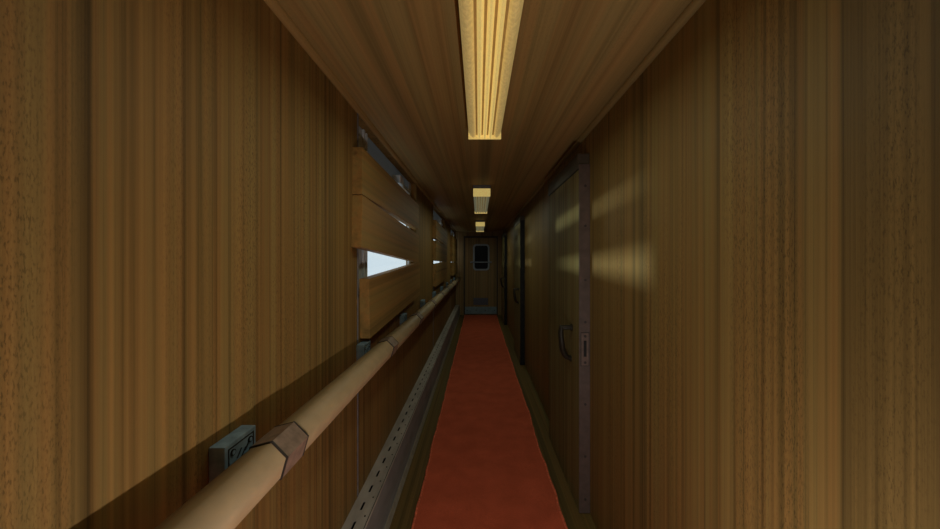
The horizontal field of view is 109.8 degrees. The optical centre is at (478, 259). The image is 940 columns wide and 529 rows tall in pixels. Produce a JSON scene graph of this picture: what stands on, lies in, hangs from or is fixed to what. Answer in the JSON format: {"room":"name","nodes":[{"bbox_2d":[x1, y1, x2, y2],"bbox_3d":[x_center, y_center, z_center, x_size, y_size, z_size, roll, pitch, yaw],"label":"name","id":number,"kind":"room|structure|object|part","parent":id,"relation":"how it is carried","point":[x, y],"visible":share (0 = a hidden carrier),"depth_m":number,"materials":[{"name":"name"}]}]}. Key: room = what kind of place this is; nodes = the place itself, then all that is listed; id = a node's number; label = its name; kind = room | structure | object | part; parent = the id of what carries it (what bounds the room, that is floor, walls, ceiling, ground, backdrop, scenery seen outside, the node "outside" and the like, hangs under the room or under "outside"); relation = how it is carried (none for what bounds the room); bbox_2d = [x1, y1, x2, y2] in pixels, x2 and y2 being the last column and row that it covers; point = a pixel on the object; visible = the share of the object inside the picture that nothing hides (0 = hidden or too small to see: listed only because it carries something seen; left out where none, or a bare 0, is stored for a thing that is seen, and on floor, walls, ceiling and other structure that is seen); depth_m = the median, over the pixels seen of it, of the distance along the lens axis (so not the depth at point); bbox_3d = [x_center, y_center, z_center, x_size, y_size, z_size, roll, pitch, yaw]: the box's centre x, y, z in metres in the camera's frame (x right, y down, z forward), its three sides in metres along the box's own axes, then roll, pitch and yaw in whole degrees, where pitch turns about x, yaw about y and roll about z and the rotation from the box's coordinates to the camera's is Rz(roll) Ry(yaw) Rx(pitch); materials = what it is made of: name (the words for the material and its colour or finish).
{"room":"train corridor","nodes":[
{"label":"train corridor","id":0,"kind":"room"},
{"bbox_2d":[0,0,455,528],"bbox_3d":[-0.653,0.350,3.705,0.100,2.200,10.010,0,0,0],"label":"wall","id":1,"kind":"structure","parent":0,"point":[178,260],"depth_m":0.64,"materials":[{"name":"brown wood"}]},
{"bbox_2d":[154,277,460,528],"bbox_3d":[-0.531,0.492,3.700,0.143,0.146,9.960,0,0,0],"label":"handrail","id":2,"kind":"object","parent":1,"relation":"attached to","point":[242,469],"visible":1,"depth_m":0.80,"materials":[{"name":"wood"}]},
{"bbox_2d":[357,113,358,496],"bbox_3d":[-0.601,0.212,1.643,0.004,1.925,0.011,0,0,0],"label":"trim","id":3,"kind":"structure","parent":1,"relation":"attached to","point":[357,113],"depth_m":1.64,"materials":[{"name":"brown wood"}]},
{"bbox_2d":[264,0,455,231],"bbox_3d":[-0.592,-0.739,3.705,0.022,0.022,10.010,0,0,0],"label":"trim","id":4,"kind":"structure","parent":1,"relation":"attached to","point":[275,6],"depth_m":1.31,"materials":[{"name":"brown wood"}]},
{"bbox_2d":[359,126,410,278],"bbox_3d":[-0.632,-0.273,2.425,0.079,0.925,1.550,0,0,0],"label":"window","id":5,"kind":"structure","parent":1,"relation":"in","point":[365,142],"depth_m":2.09,"materials":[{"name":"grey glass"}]},
{"bbox_3d":[-0.649,-0.273,1.891,0.012,0.925,0.071,0,0,0],"label":"frame moulding","id":6,"kind":"part","parent":5,"relation":"part of","materials":[{"name":"brown wood"}]},
{"bbox_2d":[368,137,409,193],"bbox_3d":[-0.630,-0.637,2.520,0.075,0.195,1.180,0,0,0],"label":"window pane","id":7,"kind":"object","parent":5,"relation":"attached to","point":[373,150],"depth_m":2.39,"materials":[{"name":"grey metal"}]},
{"bbox_2d":[351,195,418,261],"bbox_3d":[-0.578,-0.144,2.315,0.050,0.332,1.511,0,0,0],"label":"wooden plank","id":8,"kind":"object","parent":1,"relation":"attached to","point":[374,230],"visible":1,"depth_m":1.86,"materials":[{"name":"brown wood"}]},
{"bbox_2d":[352,147,418,229],"bbox_3d":[-0.578,-0.411,2.321,0.050,0.226,1.500,0,-1,0],"label":"wooden plank","id":9,"kind":"object","parent":1,"relation":"attached to","point":[370,180],"visible":0.98,"depth_m":1.88,"materials":[{"name":"brown wood"}]},
{"bbox_2d":[359,262,419,337],"bbox_3d":[-0.578,0.211,2.402,0.050,0.377,1.473,0,0,0],"label":"wooden plank","id":10,"kind":"object","parent":1,"relation":"attached to","point":[383,295],"visible":1,"depth_m":1.96,"materials":[{"name":"brown wood"}]},
{"bbox_2d":[433,210,442,261],"bbox_3d":[-0.632,-0.273,5.165,0.079,0.925,1.550,0,0,0],"label":"window","id":11,"kind":"structure","parent":1,"relation":"in","point":[435,215],"depth_m":5.24,"materials":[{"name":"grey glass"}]},
{"bbox_2d":[433,210,442,225],"bbox_3d":[-0.630,-0.637,5.260,0.075,0.195,1.180,0,0,0],"label":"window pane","id":12,"kind":"object","parent":11,"relation":"attached to","point":[435,216],"depth_m":5.24,"materials":[{"name":"grey metal"}]},
{"bbox_2d":[432,240,446,261],"bbox_3d":[-0.578,-0.113,5.061,0.050,0.266,1.500,0,-1,0],"label":"wooden plank","id":13,"kind":"object","parent":1,"relation":"attached to","point":[439,251],"visible":1,"depth_m":4.56,"materials":[{"name":"brown wood"}]},
{"bbox_2d":[432,220,446,245],"bbox_3d":[-0.578,-0.382,5.059,0.050,0.242,1.500,0,-2,0],"label":"wooden plank","id":14,"kind":"object","parent":1,"relation":"attached to","point":[439,234],"visible":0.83,"depth_m":4.63,"materials":[{"name":"brown wood"}]},
{"bbox_2d":[433,262,446,285],"bbox_3d":[-0.578,0.191,5.092,0.050,0.300,1.500,0,1,0],"label":"wooden plank","id":15,"kind":"object","parent":1,"relation":"attached to","point":[439,269],"visible":0.89,"depth_m":4.68,"materials":[{"name":"brown wood"}]},
{"bbox_2d":[450,262,456,275],"bbox_3d":[-0.578,0.198,7.804,0.050,0.290,1.450,0,0,0],"label":"wooden plank","id":16,"kind":"object","parent":1,"relation":"attached to","point":[453,265],"visible":1,"depth_m":7.30,"materials":[{"name":"brown wood"}]},
{"bbox_2d":[450,248,456,261],"bbox_3d":[-0.578,-0.104,7.792,0.050,0.295,1.480,0,0,0],"label":"wooden plank","id":17,"kind":"object","parent":1,"relation":"attached to","point":[453,253],"visible":1,"depth_m":7.30,"materials":[{"name":"brown wood"}]},
{"bbox_2d":[450,235,456,249],"bbox_3d":[-0.578,-0.389,7.792,0.050,0.268,1.480,0,-1,0],"label":"wooden plank","id":18,"kind":"object","parent":1,"relation":"attached to","point":[453,241],"visible":0.86,"depth_m":7.30,"materials":[{"name":"brown wood"}]},
{"bbox_2d":[456,232,502,314],"bbox_3d":[0.028,0.350,8.760,1.461,2.200,0.100,0,0,0],"label":"wall","id":19,"kind":"structure","parent":0,"point":[459,235],"depth_m":8.71,"materials":[{"name":"brown wood"}]},
{"bbox_2d":[464,236,497,314],"bbox_3d":[0.060,0.410,8.671,0.900,2.080,0.076,0,0,0],"label":"door","id":20,"kind":"structure","parent":19,"relation":"in","point":[480,252],"depth_m":8.69,"materials":[{"name":"brown wood"}]},
{"bbox_2d":[473,298,487,304],"bbox_3d":[0.059,1.090,8.676,0.383,0.185,0.012,0,0,0],"label":"vent grille","id":21,"kind":"object","parent":20,"relation":"attached to","point":[476,301],"depth_m":8.68,"materials":[{"name":"grey metal"}]},
{"bbox_3d":[0.060,1.322,8.679,0.828,0.185,0.012,0,0,0],"label":"kick plate","id":22,"kind":"part","parent":20,"relation":"part of","materials":[{"name":"grey metal"}]},
{"bbox_2d":[277,0,691,231],"bbox_3d":[0.018,-0.810,3.705,1.741,0.120,10.210,0,0,0],"label":"ceiling","id":23,"kind":"structure","parent":0,"point":[400,61],"depth_m":1.35,"materials":[{"name":"brown wood"}]},
{"bbox_2d":[476,220,484,231],"bbox_3d":[0.033,-0.693,6.835,0.176,0.114,1.230,0,0,0],"label":"ceiling light","id":24,"kind":"object","parent":23,"relation":"attached to","point":[480,224],"visible":1,"depth_m":6.22,"materials":[{"name":"yellow plastic"}]},
{"bbox_2d":[476,226,483,231],"bbox_3d":[0.033,-0.676,6.835,0.172,0.080,1.206,0,0,0],"label":"diffuser","id":25,"kind":"object","parent":24,"relation":"attached to","point":[478,228],"depth_m":6.88,"materials":[{"name":"yellow plastic"}]},
{"bbox_2d":[473,185,490,213],"bbox_3d":[0.033,-0.693,3.915,0.176,0.114,1.230,0,0,0],"label":"ceiling light","id":26,"kind":"object","parent":23,"relation":"attached to","point":[481,193],"visible":1,"depth_m":3.44,"materials":[{"name":"yellow plastic"}]},
{"bbox_2d":[474,197,488,212],"bbox_3d":[0.033,-0.676,3.915,0.172,0.080,1.206,0,0,0],"label":"diffuser","id":27,"kind":"object","parent":26,"relation":"attached to","point":[480,203],"depth_m":3.85,"materials":[{"name":"yellow plastic"}]},
{"bbox_2d":[458,0,523,138],"bbox_3d":[0.033,-0.693,1.130,0.176,0.114,1.230,0,0,0],"label":"ceiling light","id":28,"kind":"object","parent":23,"relation":"attached to","point":[489,28],"visible":1,"depth_m":1.05,"materials":[{"name":"yellow plastic"}]},
{"bbox_2d":[389,315,596,528],"bbox_3d":[0.018,1.510,3.705,1.741,0.120,10.210,0,0,0],"label":"floor","id":29,"kind":"structure","parent":0,"point":[403,517],"depth_m":2.52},
{"bbox_2d":[341,305,459,528],"bbox_3d":[-0.542,1.314,3.697,0.122,0.272,9.954,0,0,0],"label":"heater cover","id":30,"kind":"object","parent":29,"relation":"on","point":[375,505],"visible":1,"depth_m":2.15,"materials":[{"name":"metal"}]},
{"bbox_2d":[411,315,567,528],"bbox_3d":[0.059,1.440,3.705,0.853,0.018,9.910,0,0,0],"label":"carpet runner","id":31,"kind":"object","parent":29,"relation":"on","point":[486,468],"visible":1,"depth_m":2.45,"materials":[{"name":"red carpet"}]},
{"bbox_2d":[503,0,939,528],"bbox_3d":[0.698,0.350,3.705,0.120,2.200,10.010,0,0,0],"label":"wall","id":32,"kind":"structure","parent":0,"point":[765,193],"depth_m":0.72,"materials":[{"name":"brown wood"}]},
{"bbox_2d":[500,233,506,324],"bbox_3d":[0.564,0.417,7.750,0.147,2.058,0.820,0,0,0],"label":"door","id":33,"kind":"structure","parent":32,"relation":"in","point":[503,281],"depth_m":7.35,"materials":[{"name":"brown wood"}]},
{"bbox_3d":[0.606,0.463,7.753,0.062,1.962,0.794,0,0,0],"label":"panel","id":34,"kind":"part","parent":33,"relation":"part of","materials":[{"name":"brown wood"}]},
{"bbox_2d":[513,216,524,364],"bbox_3d":[0.564,0.417,4.950,0.147,2.058,0.820,0,0,0],"label":"door","id":35,"kind":"structure","parent":32,"relation":"in","point":[519,223],"depth_m":4.63,"materials":[{"name":"brown wood"}]},
{"bbox_3d":[0.536,0.514,4.705,0.093,0.223,0.054,0,0,-8],"label":"pull handle","id":36,"kind":"part","parent":35,"relation":"part of","materials":[{"name":"metal"}]},
{"bbox_3d":[0.606,0.463,4.953,0.062,1.962,0.794,0,0,0],"label":"panel","id":37,"kind":"part","parent":35,"relation":"part of","materials":[{"name":"brown wood"}]},
{"bbox_3d":[0.607,0.509,4.544,0.050,0.194,0.004,0,0,0],"label":"lock plate","id":38,"kind":"part","parent":35,"relation":"part of","materials":[{"name":"black metal"}]},
{"bbox_2d":[548,154,589,512],"bbox_3d":[0.564,0.417,2.288,0.147,2.058,0.820,0,0,0],"label":"door","id":39,"kind":"structure","parent":32,"relation":"in","point":[569,191],"depth_m":2.02,"materials":[{"name":"brown wood"}]},
{"bbox_3d":[0.606,0.463,2.291,0.062,1.962,0.794,0,0,0],"label":"panel","id":40,"kind":"part","parent":39,"relation":"part of","materials":[{"name":"brown wood"}]},
{"bbox_3d":[0.536,0.514,2.043,0.093,0.223,0.054,0,0,-8],"label":"pull handle","id":41,"kind":"part","parent":39,"relation":"part of","materials":[{"name":"metal"}]},
{"bbox_3d":[0.607,0.509,1.882,0.050,0.194,0.004,0,0,0],"label":"lock plate","id":42,"kind":"part","parent":39,"relation":"part of","materials":[{"name":"brown metal"}]},
{"bbox_2d":[502,0,705,231],"bbox_3d":[0.627,-0.739,3.705,0.022,0.022,10.010,0,0,0],"label":"trim","id":43,"kind":"structure","parent":32,"relation":"attached to","point":[693,6],"depth_m":1.31,"materials":[{"name":"brown wood"}]}
]}

